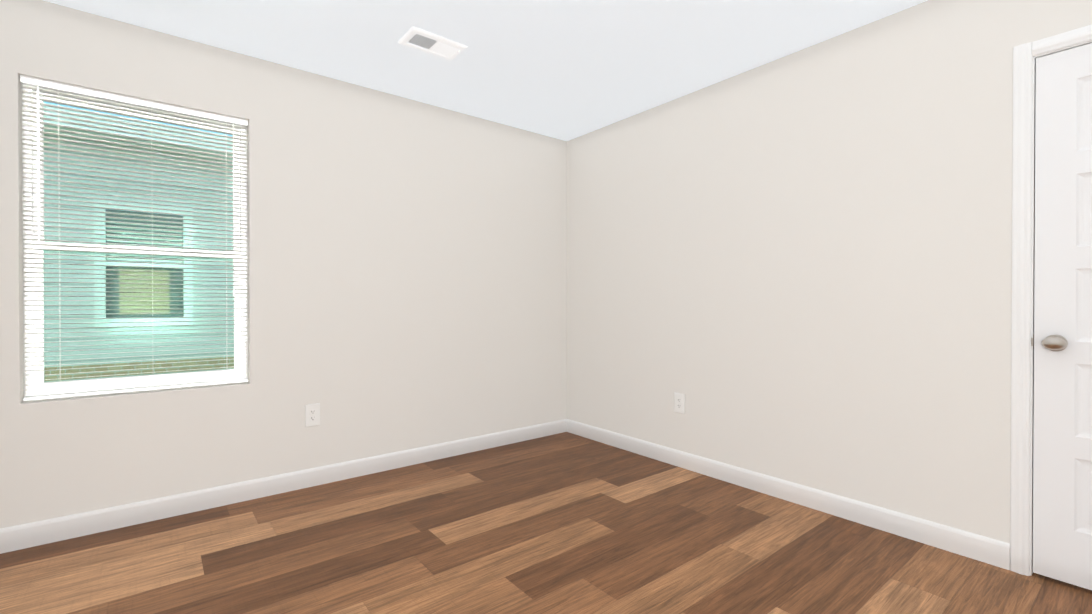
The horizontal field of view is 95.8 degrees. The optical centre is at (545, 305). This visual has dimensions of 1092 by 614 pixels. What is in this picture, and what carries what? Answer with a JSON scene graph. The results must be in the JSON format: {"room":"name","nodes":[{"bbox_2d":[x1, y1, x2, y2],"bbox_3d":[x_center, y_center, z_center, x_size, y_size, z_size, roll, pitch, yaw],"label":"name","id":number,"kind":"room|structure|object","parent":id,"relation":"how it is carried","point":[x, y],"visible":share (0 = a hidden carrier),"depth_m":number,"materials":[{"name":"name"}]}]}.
{"room":"empty bedroom","nodes":[
{"label":"empty bedroom","id":0,"kind":"room"},
{"bbox_2d":[0,0,566,528],"bbox_3d":[-1.367,-0.154,3.015,4.070,2.440,0.140,0,0,-38],"label":"wall","id":1,"kind":"structure","parent":0,"point":[406,274],"depth_m":2.94,"materials":[{"name":"grey paint"}]},
{"bbox_2d":[22,85,247,400],"bbox_3d":[-2.048,-0.295,2.535,0.879,1.457,0.066,0,0,-38],"label":"window","id":2,"kind":"structure","parent":1,"relation":"in","point":[187,376],"depth_m":2.45,"materials":[{"name":"white plastic"}]},
{"bbox_2d":[20,75,248,400],"bbox_3d":[-1.992,-0.299,2.464,0.869,1.446,0.050,0,0,-38],"label":"window blind","id":3,"kind":"object","parent":2,"relation":"attached to","point":[74,90],"visible":0.98,"depth_m":2.42,"materials":[{"name":"white plastic"}]},
{"bbox_2d":[0,419,566,553],"bbox_3d":[-1.288,1.014,2.987,3.750,0.105,0.013,0,0,-38],"label":"baseboard","id":4,"kind":"structure","parent":1,"relation":"attached to","point":[27,535],"depth_m":2.68,"materials":[{"name":"white wood"}]},
{"bbox_2d":[305,403,319,426],"bbox_3d":[-1.379,0.647,2.916,0.082,0.130,0.008,0,0,-38],"label":"electrical outlet","id":5,"kind":"object","parent":1,"relation":"attached to","point":[312,414],"visible":1,"depth_m":2.91,"materials":[{"name":"white plastic"}]},
{"bbox_2d":[44,0,926,140],"bbox_3d":[0.323,-1.425,1.604,4.970,0.120,4.440,0,0,-38],"label":"ceiling","id":6,"kind":"structure","parent":0,"point":[566,70],"depth_m":2.56,"materials":[{"name":"white paint"}]},
{"bbox_2d":[398,26,467,60],"bbox_3d":[-0.593,-1.359,2.588,0.305,0.023,0.190,0,0,-38],"label":"ceiling vent","id":7,"kind":"object","parent":6,"relation":"in","point":[413,37],"visible":1,"depth_m":2.57,"materials":[{"name":"white metal"}]},
{"bbox_2d":[0,432,1091,613],"bbox_3d":[0.323,1.105,1.619,4.970,0.060,4.440,0,0,-38],"label":"floor","id":8,"kind":"structure","parent":0,"point":[565,523],"depth_m":2.11,"materials":[{"name":"wood"}]},
{"bbox_2d":[567,0,1091,542],"bbox_3d":[1.561,-0.151,2.506,0.120,2.440,4.300,0,0,-38],"label":"wall","id":9,"kind":"structure","parent":0,"point":[795,268],"depth_m":2.54,"materials":[{"name":"grey paint"}]},
{"bbox_2d":[674,393,684,413],"bbox_3d":[0.882,0.645,3.262,0.008,0.130,0.082,0,0,-38],"label":"electrical outlet","id":10,"kind":"object","parent":9,"relation":"attached to","point":[679,402],"visible":1,"depth_m":3.26,"materials":[{"name":"white plastic"}]},
{"bbox_2d":[567,419,1009,569],"bbox_3d":[1.031,1.014,3.073,0.013,0.105,2.738,0,0,-38],"label":"baseboard","id":11,"kind":"structure","parent":9,"relation":"attached to","point":[988,550],"depth_m":2.54,"materials":[{"name":"white wood"}]},
{"bbox_2d":[1010,25,1091,575],"bbox_3d":[2.212,0.018,1.687,0.152,2.112,0.892,0,0,-38],"label":"door frame","id":12,"kind":"structure","parent":9,"relation":"attached to","point":[1025,55],"depth_m":1.96,"materials":[{"name":"white wood"}]},
{"bbox_2d":[1031,334,1033,348],"bbox_3d":[1.939,0.144,1.964,0.044,0.060,0.005,0,0,-38],"label":"strike plate","id":13,"kind":"object","parent":12,"relation":"attached to","point":[1032,341],"visible":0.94,"depth_m":1.95,"materials":[{"name":"grey metal"}]},
{"bbox_2d":[1033,43,1091,589],"bbox_3d":[2.181,0.044,1.665,0.175,2.032,0.764,0,0,-38],"label":"door","id":14,"kind":"structure","parent":9,"relation":"in","point":[1062,490],"depth_m":1.89,"materials":[{"name":"white wood"}]},
{"label":"outside","id":15,"kind":"structure","parent":0,"visible":0},
{"bbox_3d":[-12.407,1.411,19.989,60.000,0.100,39.560,0,0,-38],"label":"ground","id":16,"kind":"structure","parent":15,"visible":0},
{"bbox_2d":[44,106,233,381],"bbox_3d":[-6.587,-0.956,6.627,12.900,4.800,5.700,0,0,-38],"label":"window glass","id":17,"kind":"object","parent":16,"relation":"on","point":[199,327],"depth_m":5.47,"materials":[{"name":"clear glass"}]}
]}

